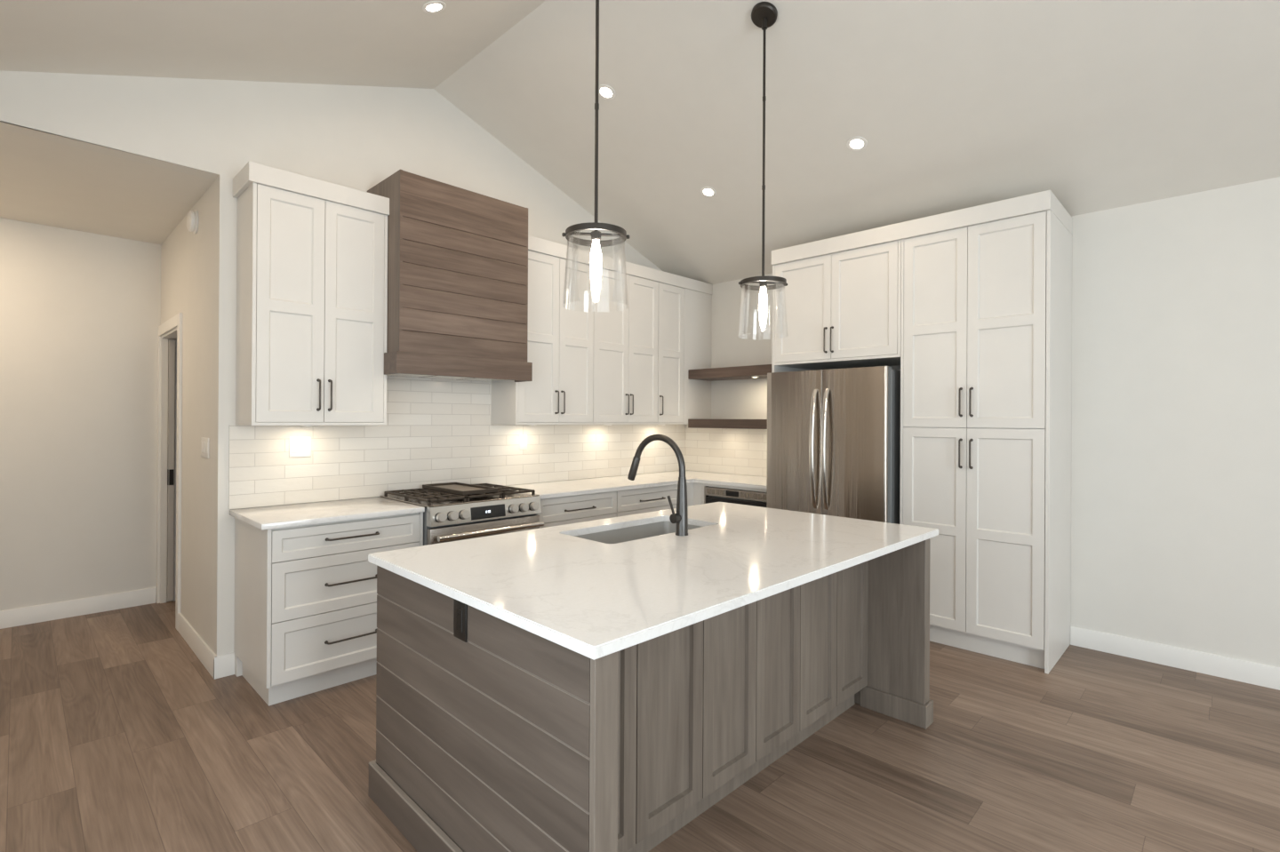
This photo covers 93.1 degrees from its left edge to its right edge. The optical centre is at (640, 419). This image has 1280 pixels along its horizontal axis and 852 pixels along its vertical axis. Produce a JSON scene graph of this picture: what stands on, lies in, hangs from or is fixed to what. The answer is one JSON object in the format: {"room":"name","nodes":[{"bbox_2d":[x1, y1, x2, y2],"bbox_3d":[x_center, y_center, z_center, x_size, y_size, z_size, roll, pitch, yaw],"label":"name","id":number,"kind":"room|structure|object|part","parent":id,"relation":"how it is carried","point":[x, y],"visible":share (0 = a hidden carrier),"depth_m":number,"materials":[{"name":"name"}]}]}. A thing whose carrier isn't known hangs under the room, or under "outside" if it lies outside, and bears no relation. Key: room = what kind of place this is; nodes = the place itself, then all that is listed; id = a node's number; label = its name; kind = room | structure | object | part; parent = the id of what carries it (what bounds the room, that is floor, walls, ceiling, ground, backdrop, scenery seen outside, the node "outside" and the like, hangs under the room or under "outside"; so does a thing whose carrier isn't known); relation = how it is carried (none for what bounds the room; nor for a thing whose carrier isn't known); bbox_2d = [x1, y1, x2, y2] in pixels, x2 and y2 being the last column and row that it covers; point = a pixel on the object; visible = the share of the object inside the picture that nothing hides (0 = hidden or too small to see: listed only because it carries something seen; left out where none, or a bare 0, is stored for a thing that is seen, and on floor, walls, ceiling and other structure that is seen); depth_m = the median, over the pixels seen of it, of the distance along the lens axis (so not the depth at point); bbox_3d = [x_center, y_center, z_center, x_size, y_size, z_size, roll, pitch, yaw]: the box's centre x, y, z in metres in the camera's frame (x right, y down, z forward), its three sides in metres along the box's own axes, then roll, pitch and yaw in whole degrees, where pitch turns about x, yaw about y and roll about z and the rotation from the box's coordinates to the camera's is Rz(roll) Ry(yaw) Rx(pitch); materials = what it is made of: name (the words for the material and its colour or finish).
{"room":"kitchen","nodes":[
{"label":"kitchen","id":0,"kind":"room"},
{"bbox_2d":[0,217,160,610],"bbox_3d":[-3.535,-0.015,4.910,0.120,2.848,3.530,0,0,44],"label":"wall","id":1,"kind":"structure","parent":0,"point":[80,312],"depth_m":4.33,"materials":[{"name":"paint"}]},
{"bbox_2d":[0,587,156,629],"bbox_3d":[-4.216,1.345,4.120,0.014,0.118,1.462,0,0,44],"label":"baseboard","id":2,"kind":"structure","parent":1,"relation":"attached to","point":[18,617],"depth_m":4.31,"materials":[{"name":"paint"}]},
{"bbox_2d":[0,129,215,244],"bbox_3d":[-3.592,-1.391,3.543,1.939,0.100,1.482,0,0,44],"label":"ceiling","id":3,"kind":"structure","parent":0,"point":[43,182],"depth_m":3.57,"materials":[{"name":"paint"}]},
{"bbox_2d":[160,181,215,649],"bbox_3d":[-2.997,0.037,4.073,1.819,2.748,0.120,0,0,44],"label":"wall","id":4,"kind":"structure","parent":0,"point":[187,257],"depth_m":3.72,"materials":[{"name":"paint"}]},
{"bbox_2d":[156,312,182,631],"bbox_3d":[-3.338,0.350,4.391,0.885,2.118,0.137,0,0,44],"label":"trim","id":5,"kind":"structure","parent":4,"relation":"attached to","point":[175,322],"depth_m":4.63,"materials":[{"name":"paint"}]},
{"bbox_2d":[167,339,175,601],"bbox_3d":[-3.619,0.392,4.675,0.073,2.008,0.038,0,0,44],"label":"door","id":6,"kind":"structure","parent":4,"relation":"in","point":[171,342],"depth_m":4.65,"materials":[{"name":"paint"}]},
{"bbox_2d":[186,209,198,233],"bbox_3d":[-2.754,-1.213,3.730,0.144,0.144,0.042,0,0,44],"label":"smoke detector","id":7,"kind":"object","parent":4,"relation":"attached to","point":[192,219],"visible":1,"depth_m":3.70,"materials":[{"name":"white plastic"}]},
{"bbox_2d":[200,437,208,458],"bbox_3d":[-2.528,0.167,3.524,0.190,0.115,0.008,0,0,44],"label":"light switch","id":8,"kind":"object","parent":4,"relation":"attached to","point":[204,442],"visible":1,"depth_m":3.51,"materials":[{"name":"white plastic"}]},
{"bbox_2d":[177,613,234,679],"bbox_3d":[-2.651,1.353,3.702,1.066,0.118,0.114,0,0,44],"label":"baseboard","id":9,"kind":"structure","parent":4,"relation":"attached to","point":[223,666],"depth_m":3.43,"materials":[{"name":"paint"}]},
{"bbox_2d":[0,70,672,656],"bbox_3d":[-1.482,-0.433,4.237,0.120,3.704,5.430,0,0,44],"label":"wall","id":10,"kind":"structure","parent":0,"point":[356,137],"depth_m":3.38,"materials":[{"name":"paint"}]},
{"bbox_2d":[232,160,389,425],"bbox_3d":[-1.871,-0.644,3.486,0.365,1.361,0.727,0,0,44],"label":"upper cabinet","id":11,"kind":"object","parent":10,"relation":"attached to","point":[312,253],"visible":1,"depth_m":3.35,"materials":[{"name":"paint"}]},
{"bbox_3d":[-1.885,-0.603,3.278,0.020,1.240,0.328,0,0,44],"label":"door","id":12,"kind":"part","parent":11,"relation":"part of","materials":[{"name":"paint"}]},
{"bbox_3d":[-1.876,-1.275,3.495,0.341,0.100,0.727,0,0,44],"label":"crown","id":13,"kind":"part","parent":11,"relation":"part of","materials":[{"name":"paint"}]},
{"bbox_3d":[-1.773,-0.133,3.354,0.037,0.180,0.017,0,0,44],"label":"handle","id":14,"kind":"part","parent":11,"relation":"part of","materials":[{"name":"metal"}]},
{"bbox_3d":[-1.732,-0.133,3.396,0.037,0.180,0.017,0,0,44],"label":"handle","id":15,"kind":"part","parent":11,"relation":"part of","materials":[{"name":"metal"}]},
{"bbox_3d":[-1.653,-0.601,3.515,0.020,1.240,0.329,0,0,44],"label":"door","id":16,"kind":"part","parent":11,"relation":"part of","materials":[{"name":"paint"}]},
{"bbox_2d":[367,169,532,382],"bbox_3d":[-1.252,-0.858,4.016,0.511,1.190,0.946,0,0,44],"label":"range hood","id":17,"kind":"object","parent":10,"relation":"attached to","point":[458,257],"visible":0.96,"depth_m":3.79,"materials":[{"name":"brown wood"}]},
{"bbox_3d":[-1.568,-0.918,3.709,0.486,1.073,0.017,0,0,44],"label":"panel","id":18,"kind":"part","parent":17,"relation":"part of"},
{"bbox_2d":[228,376,767,510],"bbox_3d":[-0.400,0.108,4.247,1.415,0.806,3.898,0,0,44],"label":"tile backsplash","id":19,"kind":"structure","parent":10,"relation":"attached to","point":[436,431],"depth_m":4.26,"materials":[{"name":"tile"}]},
{"bbox_2d":[288,437,311,457],"bbox_3d":[-2.011,0.166,3.589,0.008,0.119,0.116,0,0,44],"label":"power outlet","id":20,"kind":"object","parent":19,"relation":"attached to","point":[298,446],"visible":1,"depth_m":3.59,"materials":[{"name":"white plastic"}]},
{"bbox_2d":[302,441,308,452],"bbox_3d":[-1.989,0.166,3.608,0.002,0.066,0.033,0,0,44],"label":"receptacle","id":21,"kind":"object","parent":20,"relation":"attached to","point":[305,444],"depth_m":3.61,"materials":[{"name":"white plastic"}]},
{"bbox_2d":[519,434,527,449],"bbox_3d":[-0.909,0.183,4.719,0.008,0.116,0.073,0,0,44],"label":"power outlet","id":22,"kind":"object","parent":19,"relation":"attached to","point":[523,439],"visible":1,"depth_m":4.71,"materials":[{"name":"white plastic"}]},
{"bbox_2d":[521,438,525,447],"bbox_3d":[-0.907,0.183,4.718,0.002,0.066,0.033,0,0,44],"label":"receptacle","id":23,"kind":"object","parent":22,"relation":"attached to","point":[523,439],"depth_m":4.72,"materials":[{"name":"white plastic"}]},
{"bbox_2d":[491,250,593,424],"bbox_3d":[-0.727,-0.586,4.660,0.365,1.260,0.728,0,0,44],"label":"upper cabinet","id":24,"kind":"object","parent":10,"relation":"attached to","point":[560,340],"visible":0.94,"depth_m":4.55,"materials":[{"name":"paint"}]},
{"bbox_3d":[-0.744,-0.595,4.448,0.020,1.240,0.363,0,0,44],"label":"door","id":25,"kind":"part","parent":24,"relation":"part of","materials":[{"name":"paint"}]},
{"bbox_3d":[-0.618,-0.125,4.538,0.037,0.180,0.017,0,0,44],"label":"handle","id":26,"kind":"part","parent":24,"relation":"part of","materials":[{"name":"metal"}]},
{"bbox_3d":[-0.578,-0.125,4.579,0.037,0.180,0.017,0,0,44],"label":"handle","id":27,"kind":"part","parent":24,"relation":"part of","materials":[{"name":"metal"}]},
{"bbox_3d":[-0.496,-0.593,4.702,0.020,1.240,0.341,0,0,44],"label":"door","id":28,"kind":"part","parent":24,"relation":"part of","materials":[{"name":"paint"}]},
{"bbox_2d":[528,235,712,295],"bbox_3d":[-0.202,-1.263,5.213,0.341,0.100,2.248,0,0,44],"label":"crown molding","id":29,"kind":"structure","parent":24,"relation":"attached to","point":[535,244],"depth_m":5.00,"materials":[{"name":"paint"}]},
{"bbox_2d":[581,268,658,424],"bbox_3d":[-0.207,-0.582,5.192,0.365,1.259,0.757,0,0,44],"label":"upper cabinet","id":30,"kind":"object","parent":10,"relation":"attached to","point":[626,307],"visible":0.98,"depth_m":5.08,"materials":[{"name":"paint"}]},
{"bbox_3d":[-0.239,-0.591,4.966,0.020,1.240,0.386,0,0,44],"label":"door","id":31,"kind":"part","parent":30,"relation":"part of","materials":[{"name":"paint"}]},
{"bbox_3d":[-0.104,-0.122,5.066,0.037,0.180,0.017,0,0,44],"label":"handle","id":32,"kind":"part","parent":30,"relation":"part of","materials":[{"name":"metal"}]},
{"bbox_3d":[-0.067,-0.121,5.103,0.037,0.180,0.017,0,0,44],"label":"handle","id":33,"kind":"part","parent":30,"relation":"part of","materials":[{"name":"metal"}]},
{"bbox_3d":[0.025,-0.589,5.237,0.020,1.240,0.364,0,0,44],"label":"door","id":34,"kind":"part","parent":30,"relation":"part of","materials":[{"name":"paint"}]},
{"bbox_2d":[656,282,711,424],"bbox_3d":[0.323,-0.579,5.736,0.365,1.260,0.760,0,0,44],"label":"upper cabinet","id":35,"kind":"object","parent":10,"relation":"attached to","point":[684,315],"visible":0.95,"depth_m":5.60,"materials":[{"name":"paint"}]},
{"bbox_3d":[0.192,-0.120,5.368,0.037,0.180,0.017,0,0,44],"label":"handle","id":36,"kind":"part","parent":35,"relation":"part of","materials":[{"name":"metal"}]},
{"bbox_3d":[0.277,-0.588,5.495,0.020,1.240,0.348,0,0,44],"label":"door","id":37,"kind":"part","parent":35,"relation":"part of","materials":[{"name":"paint"}]},
{"bbox_2d":[0,0,1279,284],"bbox_3d":[1.558,-1.834,1.282,8.350,1.157,5.730,0,0,44],"label":"ceiling","id":38,"kind":"structure","parent":0,"point":[1098,105],"depth_m":3.35,"materials":[{"name":"paint"}]},
{"bbox_2d":[421,0,446,13],"bbox_3d":[-1.047,-2.092,3.081,0.124,0.045,0.117,0,0,44],"label":"recessed light","id":39,"kind":"object","parent":38,"relation":"in","point":[433,6],"visible":1,"depth_m":3.08,"materials":[{"name":"white plastic"}]},
{"bbox_2d":[561,0,629,295],"bbox_3d":[-0.162,-1.276,2.283,0.248,1.708,0.248,0,0,44],"label":"pendant lamp","id":40,"kind":"object","parent":38,"relation":"hanging from","point":[596,255],"visible":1,"depth_m":2.28,"materials":[{"name":"metal"}]},
{"bbox_2d":[591,231,600,240],"bbox_3d":[-0.166,-0.687,2.282,0.038,0.030,0.038,0,0,44],"label":"socket","id":41,"kind":"object","parent":40,"relation":"attached to","point":[596,236],"depth_m":2.27,"materials":[{"name":"metal"}]},
{"bbox_3d":[-0.166,-0.567,2.282,0.044,0.208,0.044,0,0,44],"label":"bulb","id":42,"kind":"part","parent":40,"relation":"part of","materials":[{"name":"white"}]},
{"bbox_3d":[-0.162,-1.382,2.283,0.016,1.373,0.016,0,0,44],"label":"rod","id":43,"kind":"part","parent":40,"relation":"part of","materials":[{"name":"metal"}]},
{"bbox_2d":[598,84,615,100],"bbox_3d":[-0.214,-2.066,3.838,0.124,0.045,0.117,0,0,44],"label":"recessed light","id":44,"kind":"object","parent":38,"relation":"in","point":[606,92],"visible":0.94,"depth_m":3.83,"materials":[{"name":"white plastic"}]},
{"bbox_2d":[700,186,716,197],"bbox_3d":[0.512,-1.701,4.547,0.124,0.045,0.117,0,0,44],"label":"recessed light","id":45,"kind":"object","parent":38,"relation":"in","point":[706,191],"visible":1,"depth_m":4.54,"materials":[{"name":"white plastic"}]},
{"bbox_2d":[738,1,787,328],"bbox_3d":[0.626,-1.245,3.069,0.248,1.656,0.248,0,0,44],"label":"pendant lamp","id":46,"kind":"object","parent":38,"relation":"hanging from","point":[764,14],"visible":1,"depth_m":3.06,"materials":[{"name":"metal"}]},
{"bbox_3d":[0.622,-0.562,3.068,0.044,0.208,0.044,0,0,44],"label":"bulb","id":47,"kind":"part","parent":46,"relation":"part of","materials":[{"name":"white"}]},
{"bbox_2d":[759,280,767,287],"bbox_3d":[0.623,-0.682,3.068,0.038,0.030,0.038,0,0,44],"label":"socket","id":48,"kind":"object","parent":46,"relation":"attached to","point":[762,284],"depth_m":3.05,"materials":[{"name":"metal"}]},
{"bbox_3d":[0.626,-1.351,3.069,0.016,1.321,0.016,0,0,44],"label":"rod","id":49,"kind":"part","parent":46,"relation":"part of","materials":[{"name":"metal"}]},
{"bbox_2d":[846,136,867,151],"bbox_3d":[1.337,-1.697,3.743,0.124,0.045,0.117,0,0,44],"label":"recessed light","id":50,"kind":"object","parent":38,"relation":"in","point":[857,143],"visible":1,"depth_m":3.74,"materials":[{"name":"white plastic"}]},
{"bbox_2d":[0,600,1279,851],"bbox_3d":[0.609,1.488,2.185,10.950,0.120,5.730,0,0,44],"label":"floor","id":51,"kind":"structure","parent":0,"point":[116,736],"depth_m":2.51,"materials":[{"name":"brown wood"}]},
{"bbox_2d":[233,512,423,705],"bbox_3d":[-1.737,0.975,3.416,0.665,0.883,0.787,0,0,44],"label":"base cabinet","id":52,"kind":"object","parent":51,"relation":"on","point":[306,596],"visible":0.82,"depth_m":3.12,"materials":[{"name":"paint"}]},
{"bbox_3d":[-1.533,1.149,3.216,0.020,0.300,0.747,0,0,44],"label":"drawer","id":53,"kind":"part","parent":52,"relation":"part of","materials":[{"name":"paint"}]},
{"bbox_2d":[229,496,424,530],"bbox_3d":[-1.747,0.517,3.409,0.636,0.030,0.818,0,0,44],"label":"countertop","id":54,"kind":"structure","parent":52,"relation":"on","point":[262,518],"depth_m":3.29,"materials":[{"name":"white stone"}]},
{"bbox_3d":[-1.532,0.850,3.217,0.020,0.290,0.747,0,0,44],"label":"drawer","id":55,"kind":"part","parent":52,"relation":"part of","materials":[{"name":"paint"}]},
{"bbox_3d":[-1.530,0.624,3.217,0.020,0.154,0.747,0,0,44],"label":"drawer","id":56,"kind":"part","parent":52,"relation":"part of","materials":[{"name":"paint"}]},
{"bbox_3d":[-1.511,1.150,3.198,0.037,0.017,0.274,0,0,44],"label":"handle","id":57,"kind":"part","parent":52,"relation":"part of","materials":[{"name":"metal"}]},
{"bbox_3d":[-1.510,0.854,3.198,0.037,0.017,0.274,0,0,44],"label":"handle","id":58,"kind":"part","parent":52,"relation":"part of","materials":[{"name":"metal"}]},
{"bbox_3d":[-1.508,0.621,3.199,0.037,0.017,0.274,0,0,44],"label":"handle","id":59,"kind":"part","parent":52,"relation":"part of","materials":[{"name":"metal"}]},
{"bbox_2d":[379,483,543,545],"bbox_3d":[-1.146,0.944,3.934,0.755,0.953,0.774,0,0,44],"label":"gas range","id":60,"kind":"object","parent":51,"relation":"on","point":[447,517],"visible":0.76,"depth_m":3.70,"materials":[{"name":"silver metal"}]},
{"bbox_3d":[-1.136,0.565,3.471,0.034,0.055,0.054,0,0,44],"label":"knob","id":61,"kind":"part","parent":60,"relation":"part of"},
{"bbox_3d":[-1.083,0.566,3.525,0.034,0.055,0.054,0,0,44],"label":"knob","id":62,"kind":"part","parent":60,"relation":"part of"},
{"bbox_2d":[379,492,539,508],"bbox_3d":[-1.173,0.498,3.964,0.672,0.034,0.774,0,0,44],"label":"cooktop","id":63,"kind":"object","parent":60,"relation":"in","point":[426,500],"depth_m":3.74,"materials":[{"name":"metal"}]},
{"bbox_2d":[422,482,497,495],"bbox_3d":[-1.186,0.455,3.978,0.530,0.024,0.250,0,0,44],"label":"griddle plate","id":64,"kind":"object","parent":60,"relation":"on","point":[454,488],"visible":1,"depth_m":3.95,"materials":[{"name":"metal"}]},
{"bbox_3d":[-1.186,0.462,3.978,0.506,0.010,0.226,0,0,44],"label":"plate","id":65,"kind":"part","parent":64,"relation":"part of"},
{"bbox_3d":[-1.031,0.566,3.578,0.034,0.055,0.054,0,0,44],"label":"knob","id":66,"kind":"part","parent":60,"relation":"part of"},
{"bbox_3d":[-0.943,0.889,3.737,0.044,0.515,0.762,0,0,44],"label":"oven door","id":67,"kind":"part","parent":60,"relation":"part of","materials":[{"name":"silver metal"}]},
{"bbox_3d":[-0.937,0.562,3.734,0.056,0.110,0.766,0,0,44],"label":"control panel","id":68,"kind":"part","parent":60,"relation":"part of","materials":[{"name":"silver metal"}]},
{"bbox_3d":[-0.900,0.680,3.697,0.073,0.033,0.722,0,0,44],"label":"handle","id":69,"kind":"part","parent":60,"relation":"part of","materials":[{"name":"silver metal"}]},
{"bbox_3d":[-0.792,0.568,3.823,0.034,0.055,0.054,0,0,44],"label":"knob","id":70,"kind":"part","parent":60,"relation":"part of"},
{"bbox_3d":[-0.738,0.568,3.879,0.034,0.055,0.054,0,0,44],"label":"knob","id":71,"kind":"part","parent":60,"relation":"part of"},
{"bbox_3d":[-0.683,0.568,3.935,0.034,0.055,0.054,0,0,44],"label":"knob","id":72,"kind":"part","parent":60,"relation":"part of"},
{"bbox_2d":[536,491,616,528],"bbox_3d":[-0.645,0.983,4.536,0.665,0.883,0.736,0,0,44],"label":"base cabinet","id":73,"kind":"object","parent":51,"relation":"on","point":[587,508],"visible":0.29,"depth_m":4.32,"materials":[{"name":"paint"}]},
{"bbox_3d":[-0.440,0.858,4.336,0.020,0.290,0.730,0,0,44],"label":"drawer","id":74,"kind":"part","parent":73,"relation":"part of","materials":[{"name":"paint"}]},
{"bbox_3d":[-0.418,0.642,4.317,0.037,0.017,0.277,0,0,44],"label":"handle","id":75,"kind":"part","parent":73,"relation":"part of","materials":[{"name":"metal"}]},
{"bbox_2d":[508,470,766,499],"bbox_3d":[0.155,0.530,4.811,1.402,0.030,2.288,0,0,44],"label":"countertop","id":76,"kind":"structure","parent":73,"relation":"on","point":[550,490],"depth_m":4.92,"materials":[{"name":"white stone"}]},
{"bbox_2d":[616,484,677,517],"bbox_3d":[-0.120,0.986,5.074,0.665,0.883,0.764,0,0,44],"label":"drawer","id":77,"kind":"object","parent":51,"relation":"on","point":[634,501],"visible":0.22,"depth_m":4.82,"materials":[{"name":"paint"}]},
{"bbox_3d":[0.085,0.861,4.875,0.020,0.290,0.758,0,0,44],"label":"drawer","id":78,"kind":"part","parent":77,"relation":"part of","materials":[{"name":"paint"}]},
{"bbox_3d":[0.107,0.646,4.855,0.037,0.017,0.277,0,0,44],"label":"handle","id":79,"kind":"part","parent":77,"relation":"part of","materials":[{"name":"metal"}]},
{"bbox_2d":[368,538,933,851],"bbox_3d":[0.183,0.985,2.572,2.114,0.884,1.288,0,0,-45],"label":"kitchen island","id":80,"kind":"object","parent":51,"relation":"on","point":[509,738],"visible":0.65,"depth_m":2.01,"materials":[{"name":"wood"}]},
{"bbox_3d":[-0.537,1.357,1.863,0.096,0.128,1.276,0,0,-45],"label":"board","id":81,"kind":"part","parent":80,"relation":"part of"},
{"bbox_2d":[453,599,467,642],"bbox_3d":[-0.543,0.607,1.829,0.008,0.115,0.075,0,0,-45],"label":"power outlet","id":82,"kind":"object","parent":80,"relation":"attached to","point":[460,609],"visible":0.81,"depth_m":1.82,"materials":[{"name":"black plastic"}]},
{"bbox_2d":[456,608,462,632],"bbox_3d":[-0.545,0.607,1.827,0.003,0.066,0.033,0,0,-45],"label":"receptacle","id":83,"kind":"object","parent":82,"relation":"attached to","point":[459,613],"depth_m":1.83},
{"bbox_3d":[-0.131,0.927,1.763,0.318,0.770,0.020,0,0,-45],"label":"panel","id":84,"kind":"part","parent":80,"relation":"part of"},
{"bbox_2d":[368,502,938,660],"bbox_3d":[0.195,0.527,2.565,2.136,0.030,1.298,0,0,-45],"label":"island countertop","id":85,"kind":"structure","parent":80,"relation":"on","point":[594,600],"depth_m":2.10,"materials":[{"name":"white stone"}]},
{"bbox_2d":[575,521,701,543],"bbox_3d":[0.011,0.644,2.846,0.768,0.204,0.401,0,0,-45],"label":"sink","id":86,"kind":"object","parent":85,"relation":"in","point":[617,536],"visible":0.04,"depth_m":3.06,"materials":[{"name":"metal"}]},
{"bbox_2d":[627,434,687,535],"bbox_3d":[0.052,0.290,2.766,0.122,0.442,0.368,0,0,-45],"label":"kitchen faucet","id":87,"kind":"object","parent":85,"relation":"on","point":[680,518],"visible":1,"depth_m":2.67,"materials":[{"name":"metal"}]},
{"bbox_3d":[0.086,0.165,2.779,0.029,0.191,0.311,0,0,-45],"label":"spout","id":88,"kind":"part","parent":87,"relation":"part of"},
{"bbox_3d":[0.145,0.393,2.639,0.076,0.123,0.041,0,0,-45],"label":"lever","id":89,"kind":"part","parent":87,"relation":"part of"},
{"bbox_3d":[0.097,0.928,1.991,0.318,0.770,0.020,0,0,-45],"label":"panel","id":90,"kind":"part","parent":80,"relation":"part of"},
{"bbox_3d":[0.325,0.930,2.218,0.318,0.770,0.020,0,0,-45],"label":"panel","id":91,"kind":"part","parent":80,"relation":"part of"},
{"bbox_3d":[0.553,0.931,2.446,0.318,0.770,0.020,0,0,-45],"label":"panel","id":92,"kind":"part","parent":80,"relation":"part of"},
{"bbox_3d":[0.781,0.933,2.673,0.318,0.770,0.020,0,0,-45],"label":"panel","id":93,"kind":"part","parent":80,"relation":"part of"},
{"bbox_3d":[1.009,0.934,2.900,0.318,0.770,0.020,0,0,-45],"label":"panel","id":94,"kind":"part","parent":80,"relation":"part of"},
{"bbox_3d":[0.902,0.989,3.284,0.064,0.882,1.255,0,0,-45],"label":"support panel","id":95,"kind":"part","parent":80,"relation":"part of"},
{"bbox_2d":[686,482,702,506],"bbox_3d":[0.437,0.990,5.606,0.720,0.883,0.772,0,0,44],"label":"base cabinet","id":96,"kind":"object","parent":51,"relation":"on","point":[694,490],"visible":0.05,"depth_m":5.21,"materials":[{"name":"paint"}]},
{"bbox_2d":[766,366,900,524],"bbox_3d":[1.507,0.541,4.513,0.915,1.790,0.792,0,0,44],"label":"refrigerator","id":97,"kind":"object","parent":51,"relation":"on","point":[834,436],"visible":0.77,"depth_m":4.20,"materials":[{"name":"silver metal"}]},
{"bbox_3d":[1.123,0.176,4.447,0.455,1.046,0.024,0,0,44],"label":"door","id":98,"kind":"part","parent":97,"relation":"part of","materials":[{"name":"silver metal"}]},
{"bbox_3d":[1.225,0.212,4.288,0.033,0.845,0.074,0,0,44],"label":"handle","id":99,"kind":"part","parent":97,"relation":"part of","materials":[{"name":"silver metal"}]},
{"bbox_3d":[1.290,0.212,4.225,0.033,0.845,0.074,0,0,44],"label":"handle","id":100,"kind":"part","parent":97,"relation":"part of","materials":[{"name":"silver metal"}]},
{"bbox_3d":[1.452,0.177,4.127,0.456,1.046,0.024,0,0,44],"label":"door","id":101,"kind":"part","parent":97,"relation":"part of","materials":[{"name":"silver metal"}]},
{"bbox_2d":[899,209,1071,673],"bbox_3d":[2.225,0.130,3.929,0.829,2.620,0.685,0,0,44],"label":"pantry cabinet","id":102,"kind":"object","parent":51,"relation":"on","point":[986,317],"visible":0.98,"depth_m":3.66,"materials":[{"name":"paint"}]},
{"bbox_3d":[1.869,0.682,3.861,0.380,1.252,0.020,0,0,44],"label":"door","id":103,"kind":"part","parent":102,"relation":"part of","materials":[{"name":"paint"}]},
{"bbox_3d":[1.875,-0.564,3.862,0.380,1.232,0.020,0,0,44],"label":"door","id":104,"kind":"part","parent":102,"relation":"part of","materials":[{"name":"paint"}]},
{"bbox_3d":[1.966,0.213,3.728,0.017,0.186,0.037,0,0,44],"label":"handle","id":105,"kind":"part","parent":102,"relation":"part of","materials":[{"name":"metal"}]},
{"bbox_3d":[1.968,-0.103,3.729,0.017,0.184,0.037,0,0,44],"label":"handle","id":106,"kind":"part","parent":102,"relation":"part of","materials":[{"name":"metal"}]},
{"bbox_3d":[2.008,0.213,3.687,0.017,0.186,0.037,0,0,44],"label":"handle","id":107,"kind":"part","parent":102,"relation":"part of","materials":[{"name":"metal"}]},
{"bbox_3d":[2.010,-0.103,3.688,0.017,0.184,0.037,0,0,44],"label":"handle","id":108,"kind":"part","parent":102,"relation":"part of","materials":[{"name":"metal"}]},
{"bbox_3d":[2.152,0.684,3.584,0.405,1.252,0.020,0,0,44],"label":"door","id":109,"kind":"part","parent":102,"relation":"part of","materials":[{"name":"paint"}]},
{"bbox_3d":[2.159,-0.562,3.586,0.405,1.232,0.020,0,0,44],"label":"door","id":110,"kind":"part","parent":102,"relation":"part of","materials":[{"name":"paint"}]},
{"bbox_3d":[2.528,0.131,3.660,0.019,2.620,0.648,0,0,44],"label":"panel","id":111,"kind":"part","parent":102,"relation":"part of","materials":[{"name":"paint"}]},
{"bbox_2d":[702,483,766,507],"bbox_3d":[0.989,0.993,5.157,0.688,0.883,0.644,0,0,44],"label":"microwave","id":112,"kind":"object","parent":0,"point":[711,493],"visible":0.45,"depth_m":4.94,"materials":[{"name":"metal"}]},
{"bbox_3d":[0.563,0.796,5.160,0.017,0.444,0.039,0,0,44],"label":"trim","id":113,"kind":"part","parent":112,"relation":"part of","materials":[{"name":"silver metal"}]},
{"bbox_3d":[0.791,0.837,4.934,0.622,0.360,0.044,0,0,44],"label":"drawer","id":114,"kind":"part","parent":112,"relation":"part of","materials":[{"name":"clear glass"}]},
{"bbox_3d":[0.792,0.612,4.934,0.622,0.071,0.044,0,0,44],"label":"control panel","id":115,"kind":"part","parent":112,"relation":"part of","materials":[{"name":"silver metal"}]},
{"bbox_2d":[685,176,1279,667],"bbox_3d":[3.431,0.074,3.318,8.440,2.742,0.120,0,0,44],"label":"wall","id":116,"kind":"structure","parent":0,"point":[1175,367],"depth_m":3.55,"materials":[{"name":"paint"}]},
{"bbox_2d":[688,419,767,429],"bbox_3d":[0.957,0.044,5.402,1.084,0.082,0.348,0,0,44],"label":"floating shelf","id":117,"kind":"object","parent":116,"relation":"attached to","point":[745,424],"visible":0.58,"depth_m":5.33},
{"bbox_2d":[688,364,771,381],"bbox_3d":[0.959,-0.412,5.403,1.084,0.086,0.348,0,0,44],"label":"floating shelf","id":118,"kind":"object","parent":116,"relation":"attached to","point":[739,372],"visible":0.62,"depth_m":5.36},
{"bbox_2d":[771,240,901,372],"bbox_3d":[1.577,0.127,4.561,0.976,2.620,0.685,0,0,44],"label":"upper cabinet","id":119,"kind":"object","parent":116,"relation":"attached to","point":[839,310],"visible":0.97,"depth_m":4.31,"materials":[{"name":"paint"}]},
{"bbox_3d":[1.208,-0.807,4.515,0.463,0.750,0.020,0,0,44],"label":"door","id":120,"kind":"part","parent":119,"relation":"part of","materials":[{"name":"paint"}]},
{"bbox_3d":[1.328,-0.567,4.356,0.017,0.189,0.037,0,0,44],"label":"handle","id":121,"kind":"part","parent":119,"relation":"part of","materials":[{"name":"metal"}]},
{"bbox_3d":[1.363,-0.567,4.322,0.017,0.189,0.037,0,0,44],"label":"handle","id":122,"kind":"part","parent":119,"relation":"part of","materials":[{"name":"metal"}]},
{"bbox_3d":[1.544,-0.806,4.187,0.469,0.750,0.020,0,0,44],"label":"door","id":123,"kind":"part","parent":119,"relation":"part of","materials":[{"name":"paint"}]},
{"bbox_2d":[771,190,1072,265],"bbox_3d":[1.890,-1.236,4.279,1.810,0.108,0.665,0,0,44],"label":"crown molding","id":124,"kind":"structure","parent":119,"relation":"attached to","point":[1044,201],"depth_m":3.85,"materials":[{"name":"paint"}]},
{"bbox_2d":[1070,625,1279,690],"bbox_3d":[4.532,1.391,2.142,4.974,0.118,0.014,0,0,44],"label":"baseboard","id":125,"kind":"structure","parent":116,"relation":"attached to","point":[1239,670],"depth_m":3.51,"materials":[{"name":"paint"}]}
]}

